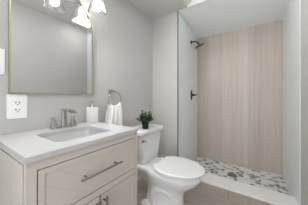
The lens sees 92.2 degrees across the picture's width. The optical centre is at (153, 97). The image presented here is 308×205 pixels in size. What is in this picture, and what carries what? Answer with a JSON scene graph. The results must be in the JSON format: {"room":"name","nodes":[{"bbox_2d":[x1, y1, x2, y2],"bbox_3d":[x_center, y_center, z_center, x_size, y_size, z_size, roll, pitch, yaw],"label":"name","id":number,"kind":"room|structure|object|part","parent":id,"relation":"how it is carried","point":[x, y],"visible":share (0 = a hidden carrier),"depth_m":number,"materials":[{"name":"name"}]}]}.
{"room":"bathroom","nodes":[
{"label":"bathroom","id":0,"kind":"room"},
{"bbox_2d":[0,0,152,134],"bbox_3d":[-0.843,-0.138,0.988,0.100,2.335,2.801,0,0,34],"label":"wall","id":1,"kind":"structure","parent":0,"point":[123,38],"depth_m":1.50,"materials":[{"name":"grey paint"}]},
{"bbox_2d":[0,48,4,74],"bbox_3d":[-0.890,-0.206,0.818,0.010,0.149,0.097,0,0,34],"label":"light switch","id":2,"kind":"object","parent":1,"relation":"attached to","point":[2,51],"visible":1,"depth_m":0.85,"materials":[{"name":"white plastic"}]},
{"bbox_2d":[6,94,26,119],"bbox_3d":[-0.832,0.053,0.904,0.010,0.149,0.097,0,0,34],"label":"wall outlet","id":3,"kind":"object","parent":1,"relation":"attached to","point":[16,104],"visible":1,"depth_m":0.90,"materials":[{"name":"white plastic"}]},
{"bbox_2d":[13,100,21,105],"bbox_3d":[-0.830,0.032,0.902,0.003,0.037,0.040,0,0,34],"label":"receptacle","id":4,"kind":"object","parent":3,"relation":"attached to","point":[15,102],"depth_m":0.90,"materials":[{"name":"white plastic"}]},
{"bbox_2d":[13,107,21,112],"bbox_3d":[-0.830,0.075,0.902,0.003,0.037,0.040,0,0,34],"label":"receptacle","id":5,"kind":"object","parent":3,"relation":"attached to","point":[15,109],"depth_m":0.90,"materials":[{"name":"white plastic"}]},
{"bbox_2d":[8,0,93,94],"bbox_3d":[-0.696,-0.428,1.095,0.021,0.804,0.551,0,0,34],"label":"arched mirror","id":6,"kind":"object","parent":1,"relation":"attached to","point":[51,42],"visible":0.99,"depth_m":1.04,"materials":[{"name":"beige metal"}]},
{"bbox_2d":[78,0,105,15],"bbox_3d":[-0.621,-0.820,1.055,0.191,0.230,0.604,0,0,34],"label":"vanity light","id":7,"kind":"object","parent":1,"relation":"attached to","point":[96,4],"visible":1,"depth_m":1.21,"materials":[{"name":"white glass"}]},
{"bbox_3d":[-0.473,-0.776,1.233,0.144,0.143,0.144,0,0,34],"label":"lamp shade","id":8,"kind":"part","parent":7,"relation":"part of","materials":[{"name":"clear glass"}]},
{"bbox_3d":[-0.473,-0.783,1.233,0.067,0.123,0.067,0,0,34],"label":"bulb","id":9,"kind":"part","parent":7,"relation":"part of","materials":[{"name":"white glass"}]},
{"bbox_2d":[108,89,120,104],"bbox_3d":[-0.406,0.010,1.493,0.059,0.187,0.166,0,0,34],"label":"towel ring","id":10,"kind":"object","parent":1,"relation":"attached to","point":[111,91],"visible":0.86,"depth_m":1.47,"materials":[{"name":"silver metal"}]},
{"bbox_2d":[105,102,121,124],"bbox_3d":[-0.393,0.166,1.473,0.057,0.238,0.188,0,0,34],"label":"hand towel","id":11,"kind":"object","parent":10,"relation":"hanging from","point":[114,112],"visible":0.94,"depth_m":1.46,"materials":[{"name":"white fabric"}]},
{"bbox_2d":[128,0,191,19],"bbox_3d":[-0.487,-1.212,0.809,0.690,0.187,2.701,0,0,34],"label":"ceiling","id":12,"kind":"structure","parent":0,"point":[154,9],"depth_m":1.82,"materials":[{"name":"paint"}]},
{"bbox_2d":[153,0,213,157],"bbox_3d":[0.583,-0.138,1.748,1.620,2.335,0.050,0,0,34],"label":"wall","id":13,"kind":"structure","parent":0,"point":[164,27],"depth_m":2.00,"materials":[{"name":"white paint"}]},
{"bbox_2d":[194,182,272,204],"bbox_3d":[0.771,0.981,1.590,1.125,0.098,0.180,0,0,34],"label":"trim","id":14,"kind":"structure","parent":13,"relation":"attached to","point":[235,197],"depth_m":1.49,"materials":[{"name":"beige tile"}]},
{"bbox_2d":[201,172,297,204],"bbox_3d":[0.771,0.920,1.590,1.125,0.023,0.200,0,0,34],"label":"trim","id":15,"kind":"structure","parent":13,"relation":"attached to","point":[272,197],"depth_m":1.45,"materials":[{"name":"white stone"}]},
{"bbox_2d":[178,12,196,159],"bbox_3d":[0.487,-0.138,2.267,0.101,2.335,0.765,0,0,34],"label":"wall","id":16,"kind":"structure","parent":0,"point":[187,53],"depth_m":2.15,"materials":[{"name":"white paint"}]},
{"bbox_2d":[177,11,177,156],"bbox_3d":[0.309,-0.104,1.913,0.005,2.027,0.022,0,0,34],"label":"trim","id":17,"kind":"structure","parent":16,"relation":"attached to","point":[177,11],"depth_m":1.90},
{"bbox_2d":[190,41,203,48],"bbox_3d":[0.666,-0.821,2.262,0.201,0.145,0.146,0,0,34],"label":"shower fixture","id":18,"kind":"object","parent":16,"relation":"attached to","point":[191,42],"visible":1,"depth_m":2.25,"materials":[{"name":"brown metal"}]},
{"bbox_2d":[137,178,241,204],"bbox_3d":[-0.195,1.080,0.498,1.720,0.100,2.710,0,0,34],"label":"floor","id":19,"kind":"structure","parent":0,"point":[194,196],"depth_m":1.53,"materials":[{"name":"beige tile"}]},
{"bbox_2d":[0,132,136,204],"bbox_3d":[-0.491,0.633,0.917,0.556,0.793,0.619,0,0,34],"label":"vanity cabinet","id":20,"kind":"object","parent":19,"relation":"on","point":[102,173],"visible":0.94,"depth_m":0.70,"materials":[{"name":"beige paint"}]},
{"bbox_3d":[-0.678,0.589,0.673,0.483,0.683,0.006,0,0,34],"label":"frame","id":21,"kind":"part","parent":20,"relation":"part of","materials":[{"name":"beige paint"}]},
{"bbox_2d":[0,122,137,163],"bbox_3d":[-0.501,0.268,0.928,0.529,0.111,0.620,0,0,34],"label":"countertop","id":22,"kind":"structure","parent":20,"relation":"on","point":[30,146],"depth_m":0.77,"materials":[{"name":"white stone"}]},
{"bbox_2d":[50,108,76,129],"bbox_3d":[-0.595,0.144,1.026,0.162,0.135,0.172,0,0,34],"label":"faucet","id":23,"kind":"object","parent":22,"relation":"on","point":[54,126],"visible":1,"depth_m":1.04,"materials":[{"name":"silver metal"}]},
{"bbox_3d":[-0.676,0.169,1.003,0.036,0.062,0.038,0,0,34],"label":"handle post","id":24,"kind":"part","parent":23,"relation":"part of","materials":[{"name":"silver metal"}]},
{"bbox_3d":[-0.640,0.205,1.056,0.054,0.013,0.166,0,0,34],"label":"plate","id":25,"kind":"part","parent":23,"relation":"part of","materials":[{"name":"silver metal"}]},
{"bbox_3d":[-0.592,0.091,1.023,0.153,0.027,0.044,0,0,34],"label":"spout","id":26,"kind":"part","parent":23,"relation":"part of","materials":[{"name":"silver metal"}]},
{"bbox_3d":[-0.604,0.169,1.109,0.036,0.062,0.038,0,0,34],"label":"handle post","id":27,"kind":"part","parent":23,"relation":"part of","materials":[{"name":"silver metal"}]},
{"bbox_2d":[43,129,102,141],"bbox_3d":[-0.479,0.280,0.913,0.318,0.087,0.354,0,0,34],"label":"sink basin","id":28,"kind":"object","parent":22,"relation":"in","point":[69,134],"depth_m":1.02,"materials":[{"name":"white ceramic"}]},
{"bbox_2d":[86,101,97,122],"bbox_3d":[-0.523,0.118,1.259,0.072,0.187,0.068,0,0,34],"label":"soap dispenser","id":29,"kind":"object","parent":22,"relation":"on","point":[92,111],"visible":1,"depth_m":1.24,"materials":[{"name":"white ceramic"}]},
{"bbox_3d":[-0.293,0.379,0.796,0.018,0.202,0.551,0,0,34],"label":"drawer","id":30,"kind":"part","parent":20,"relation":"part of","materials":[{"name":"beige paint"}]},
{"bbox_3d":[-0.371,0.714,0.679,0.018,0.384,0.270,0,0,34],"label":"door","id":31,"kind":"part","parent":20,"relation":"part of","materials":[{"name":"beige paint"}]},
{"bbox_3d":[-0.268,0.379,0.784,0.037,0.012,0.246,0,0,34],"label":"handle","id":32,"kind":"part","parent":20,"relation":"part of","materials":[{"name":"silver metal"}]},
{"bbox_3d":[-0.215,0.714,0.913,0.018,0.384,0.270,0,0,34],"label":"door","id":33,"kind":"part","parent":20,"relation":"part of","materials":[{"name":"beige paint"}]},
{"bbox_2d":[132,124,204,204],"bbox_3d":[0.102,0.674,1.457,0.790,0.712,0.445,0,0,34],"label":"toilet","id":34,"kind":"object","parent":19,"relation":"on","point":[168,178],"visible":0.95,"depth_m":1.34,"materials":[{"name":"white ceramic"}]},
{"bbox_2d":[133,110,153,128],"bbox_3d":[-0.086,0.220,1.532,0.189,0.195,0.208,0,0,34],"label":"potted plant","id":35,"kind":"object","parent":34,"relation":"on","point":[144,119],"visible":1,"depth_m":1.50,"materials":[{"name":"green plant"}]},
{"bbox_3d":[-0.089,0.281,1.527,0.080,0.072,0.080,0,0,34],"label":"pot","id":36,"kind":"part","parent":35,"relation":"part of","materials":[{"name":"black ceramic"}]},
{"bbox_3d":[-0.111,0.342,1.607,0.268,0.048,0.434,0,0,34],"label":"tank lid","id":37,"kind":"part","parent":34,"relation":"part of","materials":[{"name":"white ceramic"}]},
{"bbox_3d":[-0.116,0.510,1.610,0.236,0.294,0.398,0,0,34],"label":"tank","id":38,"kind":"part","parent":34,"relation":"part of","materials":[{"name":"white ceramic"}]},
{"bbox_3d":[0.172,0.843,1.378,0.550,0.375,0.372,0,0,34],"label":"bowl","id":39,"kind":"part","parent":34,"relation":"part of","materials":[{"name":"white ceramic"}]},
{"bbox_3d":[0.239,0.644,1.333,0.420,0.016,0.386,0,0,34],"label":"seat","id":40,"kind":"part","parent":34,"relation":"part of","materials":[{"name":"white plastic"}]},
{"bbox_3d":[0.236,0.621,1.335,0.432,0.022,0.392,0,0,34],"label":"lid","id":41,"kind":"part","parent":34,"relation":"part of","materials":[{"name":"white plastic"}]},
{"bbox_2d":[179,0,287,38],"bbox_3d":[1.004,-1.117,1.938,1.125,0.203,0.735,0,0,34],"label":"ceiling","id":42,"kind":"structure","parent":0,"point":[214,17],"depth_m":1.92,"materials":[{"name":"white paint"}]},
{"bbox_2d":[197,20,282,174],"bbox_3d":[1.238,-0.138,2.284,1.330,2.335,0.100,0,0,34],"label":"wall","id":43,"kind":"structure","parent":0,"point":[240,72],"depth_m":2.17,"materials":[{"name":"beige wood"}]},
{"bbox_2d":[193,157,289,194],"bbox_3d":[1.015,1.046,1.954,1.125,0.067,0.696,0,0,34],"label":"floor","id":44,"kind":"structure","parent":0,"point":[266,180],"depth_m":1.93,"materials":[{"name":"tile"}]},
{"bbox_2d":[227,172,236,177],"bbox_3d":[1.021,1.011,1.941,0.104,0.004,0.104,0,0,34],"label":"shower drain","id":45,"kind":"object","parent":44,"relation":"on","point":[229,173],"visible":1,"depth_m":1.95,"materials":[{"name":"metal"}]},
{"bbox_2d":[283,0,307,204],"bbox_3d":[0.720,-0.138,0.412,0.104,2.335,3.586,0,0,34],"label":"wall","id":46,"kind":"structure","parent":0,"point":[292,16],"depth_m":1.31,"materials":[{"name":"white paint"}]}
]}

